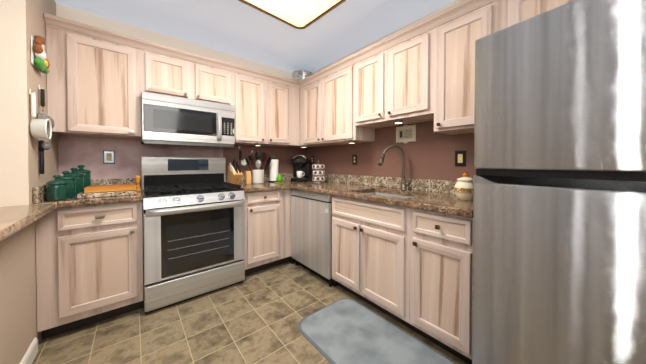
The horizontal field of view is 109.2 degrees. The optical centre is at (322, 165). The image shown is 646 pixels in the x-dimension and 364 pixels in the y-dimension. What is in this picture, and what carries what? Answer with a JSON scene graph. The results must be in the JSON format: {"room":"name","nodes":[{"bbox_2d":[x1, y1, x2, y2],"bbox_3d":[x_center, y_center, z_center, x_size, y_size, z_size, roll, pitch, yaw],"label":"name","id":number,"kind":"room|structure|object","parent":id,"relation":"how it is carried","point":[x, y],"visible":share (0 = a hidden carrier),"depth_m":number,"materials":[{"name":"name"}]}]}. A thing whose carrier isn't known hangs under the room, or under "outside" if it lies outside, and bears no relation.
{"room":"kitchen","nodes":[
{"label":"kitchen","id":0,"kind":"room"},
{"bbox_2d":[0,0,28,206],"bbox_3d":[-1.829,-0.525,1.271,0.240,1.597,0.002,-1,1,-40],"label":"wall","id":1,"kind":"structure","parent":0,"point":[14,181],"depth_m":1.32,"materials":[{"name":"beige paint"}]},
{"bbox_2d":[0,0,58,363],"bbox_3d":[-0.624,-0.069,-0.184,0.240,2.470,5.200,-1,1,-40],"label":"wall","id":2,"kind":"structure","parent":0,"point":[15,315],"depth_m":1.35,"materials":[{"name":"beige paint"}]},
{"bbox_2d":[0,202,57,241],"bbox_3d":[-0.465,0.275,-0.462,0.565,0.042,4.522,-1,1,-40],"label":"countertop","id":3,"kind":"structure","parent":2,"relation":"on","point":[14,219],"depth_m":1.10,"materials":[{"name":"stone"}]},
{"bbox_2d":[20,338,37,363],"bbox_3d":[-0.319,1.121,-0.337,0.014,0.094,4.530,-1,1,-40],"label":"baseboard","id":4,"kind":"structure","parent":2,"relation":"attached to","point":[30,354],"depth_m":1.33,"materials":[{"name":"white wood"}]},
{"bbox_2d":[31,35,49,73],"bbox_3d":[-1.809,-0.715,1.475,0.051,0.205,0.199,-1,1,-40],"label":"figurine","id":5,"kind":"object","parent":2,"relation":"attached to","point":[39,61],"visible":1,"depth_m":1.43,"materials":[{"name":"multicoloured ceramic"}]},
{"bbox_2d":[29,89,51,139],"bbox_3d":[-1.750,-0.313,1.423,0.069,0.297,0.132,-1,1,-40],"label":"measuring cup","id":6,"kind":"object","parent":2,"relation":"attached to","point":[40,128],"visible":0.98,"depth_m":1.39,"materials":[{"name":"white plastic"}]},
{"bbox_2d":[38,138,51,173],"bbox_3d":[-1.840,-0.066,1.523,0.053,0.237,0.056,-1,1,-40],"label":"strainer","id":7,"kind":"object","parent":2,"relation":"attached to","point":[43,145],"visible":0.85,"depth_m":1.50,"materials":[{"name":"black plastic"}]},
{"bbox_2d":[37,84,54,127],"bbox_3d":[-1.848,-0.377,1.538,0.065,0.316,0.136,-1,1,-40],"label":"mesh strainer","id":8,"kind":"object","parent":2,"relation":"attached to","point":[42,104],"visible":0.67,"depth_m":1.51,"materials":[{"name":"white plastic"}]},
{"bbox_2d":[77,190,136,198],"bbox_3d":[-1.654,0.209,1.783,0.320,0.030,0.260,-1,1,-40],"label":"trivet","id":9,"kind":"object","parent":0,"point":[99,194],"visible":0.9,"depth_m":1.68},
{"bbox_2d":[84,184,139,192],"bbox_3d":[-1.641,0.173,1.806,0.310,0.040,0.200,-1,1,-40],"label":"cutting board","id":10,"kind":"object","parent":9,"relation":"on","point":[108,188],"visible":1,"depth_m":1.73,"materials":[{"name":"brown wood"}]},
{"bbox_2d":[56,3,304,182],"bbox_3d":[-2.457,-0.095,1.739,5.800,2.470,0.100,-1,1,-40],"label":"wall","id":11,"kind":"structure","parent":0,"point":[76,151],"depth_m":2.22,"materials":[{"name":"paint"}]},
{"bbox_2d":[44,13,143,138],"bbox_3d":[-1.874,-0.665,1.932,0.530,0.820,0.326,-1,1,-40],"label":"upper cabinet","id":12,"kind":"object","parent":11,"relation":"attached to","point":[99,80],"depth_m":1.80,"materials":[{"name":"brown wood"}]},
{"bbox_2d":[103,150,114,163],"bbox_3d":[-1.946,-0.080,2.089,0.078,0.120,0.009,-1,1,-40],"label":"outlet","id":13,"kind":"object","parent":11,"relation":"attached to","point":[108,157],"visible":1,"depth_m":2.09,"materials":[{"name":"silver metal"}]},
{"bbox_2d":[144,40,195,98],"bbox_3d":[-1.520,-0.857,2.221,0.388,0.442,0.326,-1,1,-40],"label":"upper cabinet","id":14,"kind":"object","parent":11,"relation":"attached to","point":[167,71],"depth_m":2.10,"materials":[{"name":"brown wood"}]},
{"bbox_2d":[141,91,234,147],"bbox_3d":[-1.333,-0.413,2.304,0.766,0.440,0.445,-1,1,-40],"label":"over-the-range microwave","id":15,"kind":"object","parent":14,"relation":"attached to","point":[172,120],"visible":1,"depth_m":2.13,"materials":[{"name":"metal"}]},
{"bbox_2d":[192,53,235,107],"bbox_3d":[-1.222,-0.861,2.467,0.384,0.442,0.326,-1,1,-40],"label":"upper cabinet","id":16,"kind":"object","parent":11,"relation":"attached to","point":[215,80],"depth_m":2.35,"materials":[{"name":"brown wood"}]},
{"bbox_2d":[238,146,252,165],"bbox_3d":[-0.937,-0.122,2.853,0.189,0.246,0.112,-1,1,-40],"label":"kitchen utensils","id":17,"kind":"object","parent":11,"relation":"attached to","point":[243,163],"visible":0.96,"depth_m":2.82,"materials":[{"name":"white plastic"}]},
{"bbox_2d":[234,65,267,144],"bbox_3d":[-0.923,-0.675,2.716,0.390,0.820,0.326,-1,1,-40],"label":"upper cabinet","id":18,"kind":"object","parent":11,"relation":"attached to","point":[251,110],"depth_m":2.61,"materials":[{"name":"brown wood"}]},
{"bbox_2d":[261,73,299,146],"bbox_3d":[-0.587,-0.679,2.993,0.482,0.820,0.326,-1,1,-40],"label":"upper cabinet","id":19,"kind":"object","parent":11,"relation":"attached to","point":[283,93],"depth_m":2.87,"materials":[{"name":"brown wood"}]},
{"bbox_2d":[292,68,314,80],"bbox_3d":[-0.250,-1.171,3.190,0.348,0.283,0.414,-1,1,-40],"label":"mixing bowl","id":20,"kind":"object","parent":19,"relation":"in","point":[298,75],"visible":0.42,"depth_m":3.11,"materials":[{"name":"metal"}]},
{"bbox_2d":[32,262,467,363],"bbox_3d":[-0.771,1.207,-0.288,5.800,0.080,5.400,-1,1,-40],"label":"floor","id":21,"kind":"structure","parent":0,"point":[255,317],"depth_m":1.59,"materials":[{"name":"tile"}]},
{"bbox_2d":[35,193,142,338],"bbox_3d":[-1.780,0.702,1.833,0.525,0.873,0.626,-1,1,-40],"label":"base cabinet","id":22,"kind":"object","parent":21,"relation":"on","point":[89,258],"depth_m":1.58,"materials":[{"name":"brown wood"}]},
{"bbox_2d":[33,191,142,208],"bbox_3d":[-1.774,0.243,1.820,0.526,0.040,0.646,-1,1,-40],"label":"countertop","id":23,"kind":"structure","parent":22,"relation":"on","point":[68,203],"depth_m":1.58,"materials":[{"name":"brown stone"}]},
{"bbox_2d":[46,175,67,200],"bbox_3d":[-1.786,0.143,1.544,0.100,0.169,0.100,-1,1,-40],"label":"canister","id":24,"kind":"object","parent":23,"relation":"in","point":[57,188],"visible":1,"depth_m":1.52,"materials":[{"name":"teal ceramic"}]},
{"bbox_2d":[54,171,75,197],"bbox_3d":[-1.853,0.130,1.655,0.106,0.191,0.106,-1,1,-40],"label":"canister","id":25,"kind":"object","parent":23,"relation":"in","point":[71,181],"visible":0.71,"depth_m":1.65,"materials":[{"name":"teal ceramic"}]},
{"bbox_2d":[68,168,83,194],"bbox_3d":[-1.918,0.118,1.770,0.112,0.211,0.112,-1,1,-40],"label":"canister","id":26,"kind":"object","parent":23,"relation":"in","point":[79,179],"visible":0.6,"depth_m":1.76,"materials":[{"name":"teal ceramic"}]},
{"bbox_2d":[71,165,90,187],"bbox_3d":[-1.984,0.107,1.886,0.119,0.231,0.119,-1,1,-40],"label":"canister","id":27,"kind":"object","parent":23,"relation":"in","point":[87,177],"visible":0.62,"depth_m":1.87,"materials":[{"name":"teal ceramic"}]},
{"bbox_2d":[134,175,140,191],"bbox_3d":[-1.606,0.150,1.991,0.044,0.143,0.044,-1,1,-40],"label":"pepper mill","id":28,"kind":"object","parent":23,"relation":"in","point":[137,179],"visible":0.88,"depth_m":1.98,"materials":[{"name":"brown wood"}]},
{"bbox_2d":[141,156,244,313],"bbox_3d":[-1.232,0.522,2.190,0.767,1.225,0.716,-1,1,-40],"label":"range","id":29,"kind":"object","parent":21,"relation":"on","point":[193,214],"visible":1,"depth_m":1.98,"materials":[{"name":"silver metal"}]},
{"bbox_2d":[243,189,295,274],"bbox_3d":[-0.757,0.691,2.677,0.572,0.873,0.626,-1,1,-40],"label":"base cabinet","id":30,"kind":"object","parent":21,"relation":"on","point":[267,214],"depth_m":2.43,"materials":[{"name":"brown wood"}]},
{"bbox_2d":[236,181,316,192],"bbox_3d":[-0.517,0.230,2.857,1.183,0.040,0.646,-1,1,-40],"label":"countertop","id":31,"kind":"structure","parent":30,"relation":"on","point":[249,188],"depth_m":2.52,"materials":[{"name":"brown stone"}]},
{"bbox_2d":[227,159,242,184],"bbox_3d":[-1.009,0.065,2.626,0.105,0.295,0.238,-1,1,-40],"label":"knife block","id":32,"kind":"object","parent":31,"relation":"in","point":[234,175],"visible":1,"depth_m":2.58,"materials":[{"name":"brown wood"}]},
{"bbox_2d":[245,171,250,183],"bbox_3d":[-0.887,0.136,2.717,0.056,0.150,0.065,-1,1,-40],"label":"box","id":33,"kind":"object","parent":31,"relation":"on","point":[247,177],"visible":0.98,"depth_m":2.69,"materials":[{"name":"brown wood"}]},
{"bbox_2d":[245,152,271,183],"bbox_3d":[-0.774,0.018,2.786,0.325,0.385,0.146,-1,1,-40],"label":"utensil crock","id":34,"kind":"object","parent":31,"relation":"in","point":[257,176],"visible":1,"depth_m":2.73,"materials":[{"name":"white ceramic"}]},
{"bbox_2d":[268,155,277,181],"bbox_3d":[-0.644,0.034,3.016,0.144,0.346,0.144,-1,1,-40],"label":"paper towel holder","id":35,"kind":"object","parent":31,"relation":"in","point":[273,170],"visible":0.83,"depth_m":2.97,"materials":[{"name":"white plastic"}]},
{"bbox_2d":[274,172,284,182],"bbox_3d":[-0.538,0.141,2.833,0.124,0.137,0.124,-1,1,-40],"label":"pear","id":36,"kind":"object","parent":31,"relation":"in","point":[279,179],"visible":1,"depth_m":2.81,"materials":[{"name":"green"}]},
{"bbox_2d":[290,155,311,181],"bbox_3d":[-0.300,0.029,3.164,0.239,0.353,0.280,0,1,12],"label":"coffee maker","id":37,"kind":"object","parent":31,"relation":"in","point":[302,168],"visible":1,"depth_m":3.08,"materials":[{"name":"black plastic"}]},
{"bbox_2d":[312,160,324,182],"bbox_3d":[-0.056,0.069,2.861,0.160,0.280,0.160,-1,1,-40],"label":"carousel","id":38,"kind":"object","parent":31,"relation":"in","point":[318,166],"visible":1,"depth_m":2.81,"materials":[{"name":"silver metal"}]},
{"bbox_2d":[291,189,337,286],"bbox_3d":[0.079,0.695,2.548,0.612,0.868,0.658,-1,1,-40],"label":"dishwasher","id":39,"kind":"object","parent":21,"relation":"on","point":[311,231],"visible":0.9,"depth_m":2.29,"materials":[{"name":"silver metal"}]},
{"bbox_2d":[297,189,332,252],"bbox_3d":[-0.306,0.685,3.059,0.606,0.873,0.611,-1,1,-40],"label":"base cabinet","id":40,"kind":"object","parent":21,"relation":"on","point":[297,189],"depth_m":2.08,"materials":[{"name":"brown wood"}]},
{"bbox_2d":[298,298,456,363],"bbox_3d":[0.308,1.137,1.448,0.555,0.012,0.985,-1,1,-40],"label":"rug","id":41,"kind":"object","parent":21,"relation":"on","point":[345,331],"visible":1,"depth_m":1.50,"materials":[{"name":"grey fabric"}]},
{"bbox_2d":[401,209,472,363],"bbox_3d":[0.912,0.705,1.568,0.626,0.873,0.393,-1,1,-40],"label":"base cabinet","id":42,"kind":"object","parent":21,"relation":"on","point":[404,257],"depth_m":1.36,"materials":[{"name":"brown wood"}]},
{"bbox_2d":[293,181,472,216],"bbox_3d":[0.463,0.240,2.092,0.646,0.040,1.782,-1,1,-40],"label":"countertop","id":43,"kind":"structure","parent":42,"relation":"on","point":[449,203],"depth_m":1.65,"materials":[{"name":"brown stone"}]},
{"bbox_2d":[345,189,420,228],"bbox_3d":[0.541,0.345,1.938,0.414,0.191,0.584,-1,1,-40],"label":"sink","id":44,"kind":"object","parent":43,"relation":"in","point":[389,216],"depth_m":1.75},
{"bbox_2d":[378,145,412,189],"bbox_3d":[0.658,0.016,2.051,0.251,0.408,0.251,-1,1,-40],"label":"faucet","id":45,"kind":"object","parent":43,"relation":"in","point":[404,183],"visible":1,"depth_m":2.08,"materials":[{"name":"silver metal"}]},
{"bbox_2d":[454,171,473,200],"bbox_3d":[0.962,0.132,1.549,0.138,0.190,0.138,-1,1,-40],"label":"cookie jar","id":46,"kind":"object","parent":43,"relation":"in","point":[464,187],"visible":0.9,"depth_m":1.51,"materials":[{"name":"ceramic"}]},
{"bbox_2d":[472,0,645,363],"bbox_3d":[1.190,0.290,0.926,0.700,1.722,0.765,0,1,-33],"label":"refrigerator","id":47,"kind":"object","parent":21,"relation":"on","point":[559,233],"visible":1,"depth_m":0.81,"materials":[{"name":"metal"}]},
{"bbox_2d":[55,0,455,72],"bbox_3d":[-0.771,-1.343,-0.322,5.800,0.080,5.400,-1,1,-40],"label":"ceiling","id":48,"kind":"structure","parent":0,"point":[248,32],"depth_m":2.19,"materials":[{"name":"grey paint"}]},
{"bbox_2d":[238,0,345,28],"bbox_3d":[-0.437,-1.284,1.491,1.220,0.084,0.620,-1,1,-43],"label":"ceiling light fixture","id":49,"kind":"object","parent":48,"relation":"attached to","point":[300,14],"visible":1,"depth_m":1.83,"materials":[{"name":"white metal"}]},
{"bbox_2d":[255,119,402,147],"bbox_3d":[-0.063,-0.316,2.354,0.696,0.163,1.561,-1,1,-40],"label":"lights","id":50,"kind":"object","parent":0,"point":[399,121],"visible":1,"depth_m":2.36,"materials":[{"name":"silver metal"}]},
{"bbox_2d":[305,0,475,180],"bbox_3d":[1.459,-0.091,1.470,0.100,2.470,5.300,-1,1,-40],"label":"wall","id":51,"kind":"structure","parent":0,"point":[429,152],"depth_m":2.20,"materials":[{"name":"paint"}]},
{"bbox_2d":[300,72,339,147],"bbox_3d":[-0.006,-0.677,2.898,0.326,0.820,0.366,-1,1,-40],"label":"upper cabinet","id":52,"kind":"object","parent":51,"relation":"attached to","point":[310,86],"depth_m":2.84,"materials":[{"name":"brown wood"}]},
{"bbox_2d":[320,53,375,143],"bbox_3d":[0.272,-0.673,2.562,0.326,0.820,0.507,-1,1,-40],"label":"upper cabinet","id":53,"kind":"object","parent":51,"relation":"attached to","point":[337,81],"depth_m":2.44,"materials":[{"name":"brown wood"}]},
{"bbox_2d":[352,155,356,164],"bbox_3d":[0.371,-0.073,2.702,0.008,0.118,0.072,-1,1,-40],"label":"electrical outlet","id":54,"kind":"object","parent":51,"relation":"attached to","point":[354,159],"visible":1,"depth_m":2.70,"materials":[{"name":"black"}]},
{"bbox_2d":[356,40,403,128],"bbox_3d":[0.549,-0.737,2.225,0.326,0.682,0.364,-1,1,-40],"label":"upper cabinet","id":55,"kind":"object","parent":51,"relation":"attached to","point":[370,60],"depth_m":2.12,"materials":[{"name":"brown wood"}]},
{"bbox_2d":[396,124,415,143],"bbox_3d":[0.788,-0.304,2.192,0.012,0.181,0.216,-1,1,-40],"label":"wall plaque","id":56,"kind":"object","parent":51,"relation":"attached to","point":[405,134],"visible":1,"depth_m":2.18,"materials":[{"name":"beige"}]},
{"bbox_2d":[384,16,435,124],"bbox_3d":[0.794,-0.734,1.928,0.326,0.682,0.406,-1,1,-40],"label":"upper cabinet","id":57,"kind":"object","parent":51,"relation":"attached to","point":[410,53],"depth_m":1.82,"materials":[{"name":"brown wood"}]},
{"bbox_2d":[455,150,465,165],"bbox_3d":[1.092,-0.059,1.828,0.009,0.125,0.080,-1,1,-40],"label":"outlet","id":58,"kind":"object","parent":51,"relation":"attached to","point":[460,158],"visible":1,"depth_m":1.82,"materials":[{"name":"black"}]},
{"bbox_2d":[428,0,499,134],"bbox_3d":[1.044,-0.660,1.626,0.326,0.820,0.380,-1,1,-40],"label":"upper cabinet","id":59,"kind":"object","parent":51,"relation":"attached to","point":[458,28],"depth_m":1.55,"materials":[{"name":"brown wood"}]},
{"bbox_2d":[500,0,573,29],"bbox_3d":[1.305,-0.850,1.307,0.326,0.432,0.440,-1,1,-40],"label":"upper cabinet","id":60,"kind":"object","parent":51,"relation":"attached to","point":[512,12],"depth_m":1.29,"materials":[{"name":"brown wood"}]}
]}

